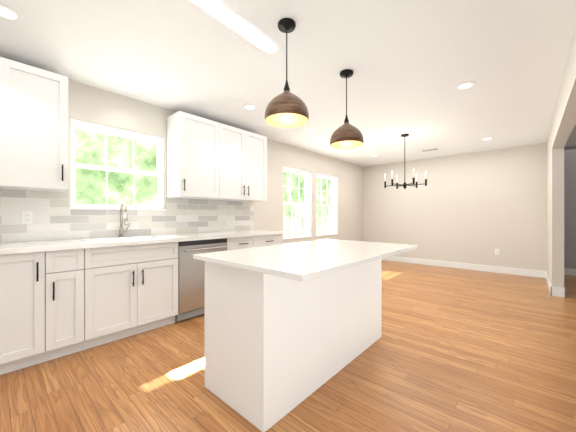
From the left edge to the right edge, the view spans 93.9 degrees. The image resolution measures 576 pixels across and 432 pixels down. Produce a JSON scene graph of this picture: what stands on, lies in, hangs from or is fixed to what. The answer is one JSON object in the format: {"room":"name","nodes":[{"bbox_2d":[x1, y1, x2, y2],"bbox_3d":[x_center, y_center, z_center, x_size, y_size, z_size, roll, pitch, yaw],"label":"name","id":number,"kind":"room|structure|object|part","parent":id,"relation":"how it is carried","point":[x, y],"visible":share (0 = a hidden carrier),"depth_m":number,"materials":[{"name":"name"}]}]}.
{"room":"kitchen","nodes":[
{"label":"kitchen","id":0,"kind":"room"},
{"bbox_2d":[1,80,362,243],"bbox_3d":[-1.350,-0.097,3.572,0.160,2.440,10.237,0,0,42],"label":"wall","id":1,"kind":"structure","parent":0,"point":[88,103],"depth_m":4.66,"materials":[{"name":"beige paint"}]},
{"bbox_2d":[0,57,68,192],"bbox_3d":[-2.300,-0.717,2.134,0.324,0.979,0.826,0,0,42],"label":"upper cabinet","id":2,"kind":"object","parent":1,"relation":"attached to","point":[33,100],"depth_m":2.18,"materials":[{"name":"white wood"}]},
{"bbox_2d":[69,118,165,210],"bbox_3d":[-1.880,-0.512,3.009,0.233,0.990,1.010,0,0,42],"label":"window","id":3,"kind":"structure","parent":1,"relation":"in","point":[103,129],"depth_m":2.90,"materials":[{"name":"white plastic"}]},
{"bbox_2d":[166,111,223,200],"bbox_3d":[-1.163,-0.717,3.402,0.324,0.979,0.587,0,0,42],"label":"upper cabinet","id":4,"kind":"object","parent":1,"relation":"attached to","point":[195,144],"depth_m":3.25,"materials":[{"name":"white wood"}]},
{"bbox_2d":[224,124,266,200],"bbox_3d":[-0.743,-0.717,3.871,0.324,0.979,0.913,0,0,42],"label":"upper cabinet","id":5,"kind":"object","parent":1,"relation":"attached to","point":[245,152],"depth_m":3.78,"materials":[{"name":"white wood"}]},
{"bbox_2d":[283,166,312,239],"bbox_3d":[0.128,-0.242,5.248,0.233,1.430,0.974,0,0,42],"label":"dining window","id":6,"kind":"structure","parent":1,"relation":"in","point":[307,188],"depth_m":5.50,"materials":[{"name":"white plastic"}]},
{"bbox_2d":[316,173,338,236],"bbox_3d":[0.800,-0.242,5.998,0.233,1.430,0.967,0,0,42],"label":"dining window","id":7,"kind":"structure","parent":1,"relation":"in","point":[334,205],"depth_m":6.23,"materials":[{"name":"white plastic"}]},
{"bbox_2d":[0,260,575,431],"bbox_3d":[1.750,1.173,1.218,7.920,0.100,10.870,0,0,42],"label":"floor","id":8,"kind":"structure","parent":0,"point":[456,350],"depth_m":1.88,"materials":[{"name":"brown wood"}]},
{"bbox_2d":[0,253,59,374],"bbox_3d":[-2.181,0.693,2.067,0.607,0.858,0.526,0,0,42],"label":"base cabinet","id":9,"kind":"object","parent":8,"relation":"on","point":[29,282],"depth_m":1.96,"materials":[{"name":"white wood"}]},
{"bbox_2d":[60,249,95,356],"bbox_3d":[-1.965,0.693,2.307,0.607,0.858,0.361,0,0,42],"label":"base cabinet","id":10,"kind":"object","parent":8,"relation":"on","point":[73,281],"depth_m":2.16,"materials":[{"name":"white wood"}]},
{"bbox_2d":[96,241,171,345],"bbox_3d":[-1.642,0.693,2.669,0.607,0.858,0.851,0,0,42],"label":"base cabinet","id":11,"kind":"object","parent":8,"relation":"on","point":[134,282],"depth_m":2.47,"materials":[{"name":"white wood"}]},
{"bbox_2d":[0,229,279,256],"bbox_3d":[-1.328,0.269,2.992,0.648,0.092,3.044,0,0,42],"label":"countertop","id":12,"kind":"structure","parent":11,"relation":"on","point":[149,238],"depth_m":2.54,"materials":[{"name":"white stone"}]},
{"bbox_2d":[118,201,130,237],"bbox_3d":[-1.702,0.038,2.833,0.192,0.370,0.117,0,0,42],"label":"faucet","id":13,"kind":"object","parent":12,"relation":"on","point":[121,231],"depth_m":2.84,"materials":[{"name":"silver metal"}]},
{"bbox_2d":[0,181,254,246],"bbox_3d":[-1.625,-0.012,3.138,0.008,0.470,3.223,0,0,42],"label":"backsplash","id":14,"kind":"structure","parent":12,"relation":"on","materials":[{"name":"tile"}]},
{"bbox_2d":[21,211,32,224],"bbox_3d":[-2.300,0.015,2.371,0.009,0.116,0.072,0,0,42],"label":"electrical outlet","id":15,"kind":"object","parent":14,"relation":"attached to","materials":[{"name":"white plastic"}]},
{"bbox_2d":[172,237,231,322],"bbox_3d":[-1.155,0.694,3.208,0.611,0.856,0.721,0,0,42],"label":"dishwasher","id":16,"kind":"object","parent":8,"relation":"on","point":[188,273],"depth_m":2.87,"materials":[{"name":"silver metal"}]},
{"bbox_2d":[232,233,282,249],"bbox_3d":[-0.641,0.693,3.784,0.607,0.858,0.944,0,0,42],"label":"base cabinet","id":17,"kind":"object","parent":8,"relation":"on","point":[237,242],"depth_m":3.56,"materials":[{"name":"white wood"}]},
{"bbox_2d":[205,259,381,431],"bbox_3d":[0.160,0.700,2.133,0.570,0.844,1.490,0,0,42],"label":"kitchen island","id":18,"kind":"object","parent":8,"relation":"on","point":[289,327],"depth_m":1.61,"materials":[{"name":"white wood"}]},
{"bbox_2d":[193,239,416,282],"bbox_3d":[0.247,0.263,2.021,0.910,0.029,1.570,0,0,42],"label":"island countertop","id":19,"kind":"structure","parent":18,"relation":"on","point":[299,262],"depth_m":1.65,"materials":[{"name":"white stone"}]},
{"bbox_2d":[0,0,575,166],"bbox_3d":[1.750,-1.367,1.218,7.920,0.100,10.870,0,0,42],"label":"ceiling","id":20,"kind":"structure","parent":0,"point":[412,64],"depth_m":2.28,"materials":[{"name":"white paint"}]},
{"bbox_2d":[0,3,22,21],"bbox_3d":[-1.829,-1.315,1.734,0.176,0.004,0.176,0,0,42],"label":"recessed light","id":21,"kind":"object","parent":20,"relation":"in","point":[8,13],"visible":1,"depth_m":1.75,"materials":[{"name":"white plastic"}]},
{"bbox_2d":[242,104,256,109],"bbox_3d":[-0.460,-1.315,3.247,0.176,0.004,0.176,0,0,42],"label":"recessed light","id":22,"kind":"object","parent":20,"relation":"in","point":[249,107],"visible":1,"depth_m":3.24,"materials":[{"name":"white plastic"}]},
{"bbox_2d":[265,18,308,127],"bbox_3d":[-0.009,-0.984,1.848,0.304,0.664,0.304,0,0,42],"label":"pendant light","id":23,"kind":"object","parent":20,"relation":"hanging from","point":[286,108],"visible":1,"depth_m":1.80,"materials":[{"name":"dark wood"},{"name":"gold"},{"name":"black metal"}]},
{"bbox_3d":[-0.009,-1.049,1.848,0.124,0.534,0.124,0,0,42],"label":"stem","id":24,"kind":"part","parent":23,"relation":"part of","materials":[{"name":"black metal"}]},
{"bbox_3d":[-0.009,-0.754,1.848,0.304,0.205,0.304,0,0,42],"label":"lamp shade","id":25,"kind":"part","parent":23,"relation":"part of","materials":[{"name":"brown wood"}]},
{"bbox_2d":[304,129,314,132],"bbox_3d":[0.326,-1.315,4.153,0.176,0.004,0.176,0,0,42],"label":"recessed light","id":26,"kind":"object","parent":20,"relation":"in","point":[309,130],"visible":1,"depth_m":4.13,"materials":[{"name":"white plastic"}]},
{"bbox_2d":[330,69,363,148],"bbox_3d":[0.538,-0.984,2.473,0.304,0.664,0.304,0,0,42],"label":"pendant light","id":27,"kind":"object","parent":20,"relation":"hanging from","point":[346,135],"visible":1,"depth_m":2.41,"materials":[{"name":"dark wood"},{"name":"gold"},{"name":"black metal"}]},
{"bbox_3d":[0.538,-1.049,2.473,0.124,0.534,0.124,0,0,42],"label":"stem","id":28,"kind":"part","parent":27,"relation":"part of","materials":[{"name":"black metal"}]},
{"bbox_3d":[0.538,-0.754,2.473,0.304,0.205,0.304,0,0,42],"label":"lamp shade","id":29,"kind":"part","parent":27,"relation":"part of","materials":[{"name":"brown wood"}]},
{"bbox_2d":[384,134,426,189],"bbox_3d":[1.894,-0.872,4.359,0.639,0.890,0.622,0,0,42],"label":"chandelier","id":30,"kind":"object","parent":20,"relation":"hanging from","point":[404,185],"visible":1,"depth_m":4.35,"materials":[{"name":"black metal"}]},
{"bbox_2d":[420,148,439,151],"bbox_3d":[2.817,-1.313,5.344,0.320,0.007,0.170,0,0,42],"label":"ceiling vent","id":31,"kind":"object","parent":20,"relation":"in","point":[432,149],"visible":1,"depth_m":5.30,"materials":[{"name":"white metal"}]},
{"bbox_2d":[455,81,475,89],"bbox_3d":[1.792,-1.315,2.718,0.176,0.004,0.176,0,0,42],"label":"recessed light","id":32,"kind":"object","parent":20,"relation":"in","point":[465,85],"visible":1,"depth_m":2.71,"materials":[{"name":"white plastic"}]},
{"bbox_2d":[363,143,546,270],"bbox_3d":[3.395,-0.097,6.085,3.550,2.440,0.160,0,0,42],"label":"wall","id":33,"kind":"structure","parent":0,"point":[479,208],"depth_m":5.64,"materials":[{"name":"beige paint"}]},
{"bbox_2d":[382,256,544,277],"bbox_3d":[3.347,1.058,6.009,3.518,0.129,0.016,0,0,42],"label":"baseboard","id":34,"kind":"structure","parent":33,"relation":"attached to","point":[496,269],"depth_m":5.58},
{"bbox_2d":[547,27,575,287],"bbox_3d":[1.609,-0.097,1.345,0.120,2.440,10.870,0,0,42],"label":"wall","id":35,"kind":"structure","parent":0,"point":[563,122],"depth_m":3.72,"materials":[{"name":"beige paint"}]},
{"bbox_2d":[545,271,554,295],"bbox_3d":[4.180,1.058,4.299,0.037,0.129,1.416,0,0,42],"label":"baseboard","id":36,"kind":"structure","parent":35,"relation":"attached to","point":[551,289],"depth_m":3.97,"materials":[{"name":"white paint"}]},
{"bbox_2d":[559,286,565,297],"bbox_3d":[4.486,1.058,4.448,0.020,0.129,2.046,0,0,42],"label":"baseboard","id":37,"kind":"structure","parent":35,"relation":"attached to","point":[563,290],"depth_m":3.70,"materials":[{"name":"white paint"}]},
{"bbox_2d":[564,146,575,268],"bbox_3d":[6.684,-0.097,3.987,3.910,2.440,0.160,0,0,42],"label":"wall","id":38,"kind":"structure","parent":0,"point":[570,207],"depth_m":5.08,"materials":[{"name":"beige paint"}]},
{"bbox_2d":[564,268,575,275],"bbox_3d":[6.630,1.058,3.913,3.927,0.129,0.019,0,0,42],"label":"baseboard","id":39,"kind":"structure","parent":38,"relation":"attached to","point":[567,271],"depth_m":5.08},
{"label":"outside","id":40,"kind":"structure","parent":0,"visible":0},
{"bbox_2d":[75,128,330,234],"bbox_3d":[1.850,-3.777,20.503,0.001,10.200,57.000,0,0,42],"label":"trees","id":41,"kind":"object","parent":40,"point":[90,186],"depth_m":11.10,"materials":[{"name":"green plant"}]},
{"bbox_2d":[283,231,330,235],"bbox_3d":[5.137,1.273,17.555,8.830,0.001,57.000,0,0,42],"label":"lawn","id":42,"kind":"structure","parent":40,"point":[301,234],"depth_m":18.51,"materials":[{"name":"white"}]}
]}

